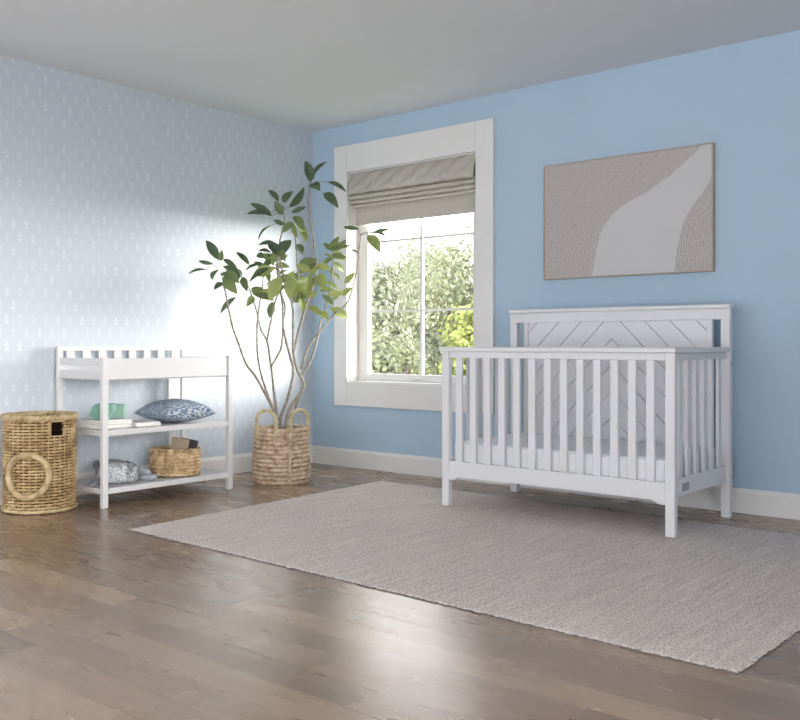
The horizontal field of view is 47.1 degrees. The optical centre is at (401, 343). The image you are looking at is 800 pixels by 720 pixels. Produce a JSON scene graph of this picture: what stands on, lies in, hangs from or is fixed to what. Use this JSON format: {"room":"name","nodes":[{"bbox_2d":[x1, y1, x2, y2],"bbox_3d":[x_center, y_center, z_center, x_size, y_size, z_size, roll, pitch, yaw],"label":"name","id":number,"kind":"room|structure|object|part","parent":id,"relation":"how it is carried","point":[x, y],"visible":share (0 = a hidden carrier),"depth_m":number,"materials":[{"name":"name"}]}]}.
{"room":"children's room","nodes":[
{"label":"children's room","id":0,"kind":"room"},
{"bbox_2d":[0,55,311,481],"bbox_3d":[-3.350,-0.382,4.487,0.150,2.700,8.000,0,0,40],"label":"wall","id":1,"kind":"structure","parent":0,"point":[111,194],"depth_m":6.22,"materials":[{"name":"paper"}]},
{"bbox_2d":[0,445,311,505],"bbox_3d":[-3.291,0.898,4.427,0.016,0.140,7.984,0,0,40],"label":"baseboard","id":2,"kind":"structure","parent":1,"relation":"attached to","point":[241,462],"depth_m":6.77,"materials":[{"name":"white paint"}]},
{"bbox_2d":[0,463,799,719],"bbox_3d":[-0.553,1.018,2.259,7.300,0.100,8.170,0,0,40],"label":"floor","id":3,"kind":"structure","parent":0,"point":[101,619],"depth_m":2.97,"materials":[{"name":"brown wood"}]},
{"bbox_2d":[0,411,78,514],"bbox_3d":[-2.121,0.685,5.377,0.449,0.560,0.453,0,0,40],"label":"laundry hamper","id":4,"kind":"object","parent":3,"relation":"on","point":[39,448],"visible":1,"depth_m":5.22,"materials":[{"name":"brown wicker"}]},
{"bbox_2d":[56,346,232,508],"bbox_3d":[-1.639,0.490,5.925,0.530,0.955,0.973,0,0,40],"label":"table","id":5,"kind":"object","parent":3,"relation":"on","point":[102,369],"visible":0.83,"depth_m":5.75,"materials":[{"name":"white paint"}]},
{"bbox_3d":[-2.133,0.490,5.728,0.024,0.955,0.036,0,0,40],"label":"leg","id":6,"kind":"part","parent":5,"relation":"part of","materials":[{"name":"white paint"}]},
{"bbox_3d":[-1.940,0.185,5.574,0.470,0.051,0.022,0,0,40],"label":"rail","id":7,"kind":"part","parent":5,"relation":"part of","materials":[{"name":"white paint"}]},
{"bbox_3d":[-1.940,0.108,5.574,0.470,0.044,0.022,0,0,40],"label":"rail","id":8,"kind":"part","parent":5,"relation":"part of","materials":[{"name":"white paint"}]},
{"bbox_3d":[-1.833,0.170,6.088,0.022,0.083,0.901,0,0,40],"label":"rail","id":9,"kind":"part","parent":5,"relation":"part of","materials":[{"name":"white paint"}]},
{"bbox_2d":[88,478,99,486],"bbox_3d":[-1.833,0.826,5.482,0.070,0.055,0.033,0,0,0],"label":"toy","id":10,"kind":"object","parent":5,"relation":"on","point":[94,483],"visible":1,"depth_m":5.47,"materials":[{"name":"grey fabric"}]},
{"bbox_3d":[-1.750,0.523,5.407,0.036,0.890,0.036,0,0,40],"label":"leg","id":11,"kind":"part","parent":5,"relation":"part of","materials":[{"name":"white paint"}]},
{"bbox_2d":[78,418,131,428],"bbox_3d":[-1.811,0.483,5.613,0.246,0.051,0.228,0,0,36],"label":"folded cloth","id":12,"kind":"object","parent":5,"relation":"on","point":[91,423],"visible":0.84,"depth_m":5.55,"materials":[{"name":"white fabric"}]},
{"bbox_2d":[89,403,116,418],"bbox_3d":[-1.813,0.409,5.579,0.151,0.094,0.078,0,0,0],"label":"box","id":13,"kind":"object","parent":12,"relation":"on","point":[112,407],"visible":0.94,"depth_m":5.55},
{"bbox_2d":[113,404,126,417],"bbox_3d":[-1.762,0.414,5.685,0.110,0.084,0.058,0,0,0],"label":"box","id":14,"kind":"object","parent":12,"relation":"on","point":[121,408],"visible":0.54,"depth_m":5.66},
{"bbox_2d":[93,459,129,475],"bbox_3d":[-1.808,0.787,5.745,0.236,0.132,0.126,0,0,-1],"label":"toy","id":15,"kind":"object","parent":5,"relation":"on","point":[96,464],"visible":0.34,"depth_m":5.72,"materials":[{"name":"grey fabric"}]},
{"bbox_2d":[96,462,138,483],"bbox_3d":[-1.738,0.786,5.617,0.239,0.130,0.136,0,0,0],"label":"bundle","id":16,"kind":"object","parent":5,"relation":"on","point":[118,472],"visible":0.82,"depth_m":5.57,"materials":[{"name":"grey fabric"}]},
{"bbox_3d":[-1.833,0.028,6.088,0.022,0.030,0.901,0,0,40],"label":"rail","id":17,"kind":"part","parent":5,"relation":"part of","materials":[{"name":"white paint"}]},
{"bbox_2d":[63,376,225,380],"bbox_3d":[-1.641,0.207,5.928,0.475,0.022,0.901,0,0,40],"label":"tray","id":18,"kind":"object","parent":5,"relation":"on","point":[110,378],"depth_m":5.60,"materials":[{"name":"white paint"}]},
{"bbox_2d":[131,420,160,426],"bbox_3d":[-1.646,0.497,5.759,0.238,0.024,0.181,0,0,40],"label":"folded cloth","id":19,"kind":"object","parent":5,"relation":"on","point":[135,423],"visible":0.76,"depth_m":5.69,"materials":[{"name":"white fabric"}]},
{"bbox_2d":[137,464,157,480],"bbox_3d":[-1.586,0.803,5.739,0.130,0.100,0.060,0,0,0],"label":"toy","id":20,"kind":"object","parent":5,"relation":"on","point":[146,473],"visible":0.93,"depth_m":5.72,"materials":[{"name":"grey fabric"}]},
{"bbox_2d":[76,468,227,493],"bbox_3d":[-1.632,0.870,5.920,0.500,0.032,0.965,0,0,40],"label":"shelf","id":21,"kind":"object","parent":5,"relation":"attached to","point":[205,474],"depth_m":5.70,"materials":[{"name":"white paint"}]},
{"bbox_2d":[76,418,227,435],"bbox_3d":[-1.632,0.527,5.920,0.500,0.033,0.965,0,0,40],"label":"shelf","id":22,"kind":"object","parent":5,"relation":"attached to","point":[203,422],"depth_m":5.70,"materials":[{"name":"white paint"}]},
{"bbox_3d":[-1.450,0.148,5.768,0.022,0.125,0.901,0,0,40],"label":"rail","id":23,"kind":"part","parent":5,"relation":"part of","materials":[{"name":"white paint"}]},
{"bbox_2d":[149,446,200,476],"bbox_3d":[-1.473,0.762,5.978,0.306,0.178,0.291,0,0,40],"label":"storage basket","id":24,"kind":"object","parent":5,"relation":"on","point":[164,461],"visible":0.98,"depth_m":5.88,"materials":[{"name":"brown wicker"}]},
{"bbox_2d":[170,437,190,449],"bbox_3d":[-1.446,0.727,5.956,0.153,0.248,0.040,0,0,1],"label":"book","id":25,"kind":"object","parent":24,"relation":"in","point":[176,443],"visible":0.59,"depth_m":5.95,"materials":[{"name":"beige paper"}]},
{"bbox_2d":[183,438,198,448],"bbox_3d":[-1.405,0.733,6.008,0.148,0.240,0.046,0,0,1],"label":"book","id":26,"kind":"object","parent":24,"relation":"in","point":[194,443],"visible":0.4,"depth_m":6.00,"materials":[{"name":"black paper"}]},
{"bbox_2d":[135,399,215,421],"bbox_3d":[-1.475,0.432,5.996,0.416,0.148,0.348,0,0,40],"label":"throw pillow","id":27,"kind":"object","parent":5,"relation":"on","point":[169,410],"visible":1,"depth_m":5.91,"materials":[{"name":"blue fabric"}]},
{"bbox_3d":[-1.532,0.490,6.447,0.024,0.955,0.036,0,0,40],"label":"leg","id":28,"kind":"part","parent":5,"relation":"part of","materials":[{"name":"white paint"}]},
{"bbox_3d":[-1.148,0.523,6.126,0.036,0.890,0.036,0,0,40],"label":"leg","id":29,"kind":"part","parent":5,"relation":"part of","materials":[{"name":"white paint"}]},
{"bbox_2d":[251,408,310,485],"bbox_3d":[-0.844,0.706,6.460,0.416,0.525,0.416,0,0,15],"label":"basket","id":30,"kind":"object","parent":3,"relation":"on","point":[280,457],"visible":1,"depth_m":6.29,"materials":[{"name":"beige wicker"}]},
{"bbox_3d":[-0.929,0.550,6.312,0.196,0.213,0.027,0,0,30],"label":"handle","id":31,"kind":"part","parent":30,"relation":"part of","materials":[{"name":"beige wicker"}]},
{"bbox_2d":[189,161,388,428],"bbox_3d":[-0.780,-0.324,6.523,1.422,1.979,0.476,0,0,-12],"label":"potted tree","id":32,"kind":"object","parent":30,"relation":"in","point":[297,290],"visible":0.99,"depth_m":6.49,"materials":[{"name":"green plant"}]},
{"bbox_3d":[-0.707,0.550,6.367,0.027,0.213,0.214,0,0,34],"label":"handle","id":33,"kind":"part","parent":30,"relation":"part of","materials":[{"name":"beige wicker"}]},
{"bbox_2d":[129,481,799,674],"bbox_3d":[0.436,0.963,4.562,3.363,0.009,2.178,0,0,40],"label":"area rug","id":34,"kind":"object","parent":3,"relation":"on","point":[720,597],"visible":0.98,"depth_m":4.05,"materials":[{"name":"beige carpet"}]},
{"bbox_2d":[439,304,732,537],"bbox_3d":[1.044,0.372,5.294,1.465,1.191,0.807,0,0,40],"label":"crib","id":35,"kind":"object","parent":34,"relation":"on","point":[633,374],"visible":0.96,"depth_m":5.19,"materials":[{"name":"white paint"}]},
{"bbox_3d":[0.272,0.501,5.459,0.050,0.914,0.038,0,0,40],"label":"leg","id":36,"kind":"part","parent":35,"relation":"part of","materials":[{"name":"white paint"}]},
{"bbox_3d":[0.749,0.505,6.029,0.050,0.925,0.045,0,0,40],"label":"leg","id":37,"kind":"part","parent":35,"relation":"part of","materials":[{"name":"white paint"}]},
{"bbox_3d":[0.808,0.063,5.013,1.345,0.038,0.026,0,0,40],"label":"rail","id":38,"kind":"part","parent":35,"relation":"part of","materials":[{"name":"white paint"}]},
{"bbox_3d":[0.806,0.031,5.010,1.465,0.026,0.068,0,0,40],"label":"rail","id":39,"kind":"part","parent":35,"relation":"part of","materials":[{"name":"white paint"}]},
{"bbox_2d":[455,433,715,481],"bbox_3d":[1.045,0.660,5.296,1.341,0.170,0.696,0,0,40],"label":"mattress","id":40,"kind":"object","parent":35,"relation":"on","point":[623,445],"visible":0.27,"depth_m":5.05,"materials":[{"name":"white fabric"}]},
{"bbox_3d":[1.282,-0.060,5.579,1.181,0.156,0.011,0,0,40],"label":"chevron panel","id":41,"kind":"part","parent":35,"relation":"part of","materials":[{"name":"white paint"}]},
{"bbox_3d":[1.280,0.290,5.577,1.453,1.026,0.068,0,0,40],"label":"headboard","id":42,"kind":"part","parent":35,"relation":"part of","materials":[{"name":"white paint"}]},
{"bbox_3d":[1.282,0.365,5.579,1.181,0.605,0.011,0,0,40],"label":"chevron panel","id":43,"kind":"part","parent":35,"relation":"part of","materials":[{"name":"white paint"}]},
{"bbox_3d":[1.342,0.501,4.564,0.050,0.914,0.038,0,0,40],"label":"leg","id":44,"kind":"part","parent":35,"relation":"part of","materials":[{"name":"white paint"}]},
{"bbox_3d":[1.448,0.726,4.675,0.002,0.040,0.085,0,0,40],"label":"name plate","id":45,"kind":"part","parent":35,"relation":"part of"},
{"bbox_3d":[1.575,0.063,4.851,0.030,0.038,0.702,0,0,40],"label":"rail","id":46,"kind":"part","parent":35,"relation":"part of","materials":[{"name":"white paint"}]},
{"bbox_3d":[1.575,0.723,4.851,0.030,0.090,0.702,0,0,40],"label":"rail","id":47,"kind":"part","parent":35,"relation":"part of","materials":[{"name":"white paint"}]},
{"bbox_3d":[1.579,0.031,4.846,0.064,0.026,0.671,0,0,40],"label":"rail","id":48,"kind":"part","parent":35,"relation":"part of","materials":[{"name":"white paint"}]},
{"bbox_3d":[1.819,0.505,5.134,0.050,0.925,0.045,0,0,40],"label":"leg","id":49,"kind":"part","parent":35,"relation":"part of","materials":[{"name":"white paint"}]},
{"bbox_2d":[0,0,799,131],"bbox_3d":[-0.553,-1.792,2.259,7.300,0.120,8.170,0,0,40],"label":"ceiling","id":50,"kind":"structure","parent":0,"point":[308,65],"depth_m":5.24,"materials":[{"name":"paint"}]},
{"bbox_2d":[312,30,799,493],"bbox_3d":[2.013,-0.382,5.327,7.300,2.700,0.170,0,0,40],"label":"wall","id":51,"kind":"structure","parent":0,"point":[743,98],"depth_m":5.55,"materials":[{"name":"blue paint"}]},
{"bbox_2d":[334,118,494,413],"bbox_3d":[0.110,-0.538,6.897,1.523,2.048,0.193,0,0,40],"label":"window","id":52,"kind":"structure","parent":51,"relation":"in","point":[355,384],"depth_m":6.92,"materials":[{"name":"white paint"}]},
{"bbox_3d":[0.112,0.296,6.906,1.221,0.014,0.177,0,0,40],"label":"sill","id":53,"kind":"part","parent":52,"relation":"part of","materials":[{"name":"white paint"}]},
{"bbox_2d":[347,154,474,225],"bbox_3d":[0.077,-1.143,6.865,1.209,0.406,0.135,0,0,40],"label":"roman shade","id":54,"kind":"object","parent":52,"relation":"attached to","point":[444,187],"visible":0.98,"depth_m":6.84,"materials":[{"name":"beige fabric"}]},
{"bbox_3d":[0.141,-0.527,6.941,1.221,1.633,0.045,0,0,40],"label":"sash","id":55,"kind":"part","parent":52,"relation":"part of","materials":[{"name":"white paint"}]},
{"bbox_2d":[312,445,799,519],"bbox_3d":[1.953,0.898,5.256,7.000,0.140,0.016,0,0,40],"label":"baseboard","id":56,"kind":"structure","parent":51,"relation":"attached to","point":[746,501],"depth_m":5.92,"materials":[{"name":"white paint"}]},
{"bbox_2d":[543,142,714,279],"bbox_3d":[1.386,-0.799,5.716,1.137,0.750,0.035,0,0,40],"label":"framed painting","id":57,"kind":"object","parent":51,"relation":"attached to","point":[649,212],"visible":1,"depth_m":5.67,"materials":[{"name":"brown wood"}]},
{"label":"outside","id":58,"kind":"structure","parent":0,"visible":0},
{"bbox_3d":[11.039,1.528,37.166,70.000,0.120,59.400,0,0,40],"label":"ground","id":59,"kind":"structure","parent":58,"visible":0},
{"bbox_2d":[372,329,436,374],"bbox_3d":[-0.278,0.620,15.563,2.207,1.740,2.330,0,0,40],"label":"tree","id":60,"kind":"object","parent":59,"relation":"on","point":[384,360],"visible":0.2,"depth_m":15.20,"materials":[{"name":"green plant"}]},
{"bbox_2d":[372,234,446,374],"bbox_3d":[-0.883,-0.541,21.894,3.520,4.033,4.398,0,0,-30],"label":"tree","id":61,"kind":"object","parent":59,"relation":"on","point":[392,322],"visible":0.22,"depth_m":20.77,"materials":[{"name":"green plant"}]},
{"bbox_2d":[391,238,457,366],"bbox_3d":[0.483,-0.958,30.977,4.963,4.866,5.054,0,0,40],"label":"tree","id":62,"kind":"object","parent":59,"relation":"on","point":[440,238],"visible":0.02,"depth_m":29.59,"materials":[{"name":"green plant"}]},
{"bbox_2d":[385,227,472,374],"bbox_3d":[1.742,-0.406,17.688,3.569,3.765,3.959,0,0,-17],"label":"tree","id":63,"kind":"object","parent":59,"relation":"on","point":[452,281],"visible":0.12,"depth_m":17.04,"materials":[{"name":"green plant"}]},
{"bbox_2d":[401,244,472,369],"bbox_3d":[1.609,-0.623,25.338,4.019,4.198,4.394,0,0,5],"label":"tree","id":64,"kind":"object","parent":59,"relation":"on","point":[416,329],"visible":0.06,"depth_m":24.43,"materials":[{"name":"green plant"}]},
{"bbox_2d":[436,298,472,375],"bbox_3d":[1.912,0.288,14.562,2.376,2.387,2.389,0,0,35],"label":"tree","id":65,"kind":"object","parent":59,"relation":"on","point":[460,337],"visible":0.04,"depth_m":14.26,"materials":[{"name":"green plant"}]}
]}

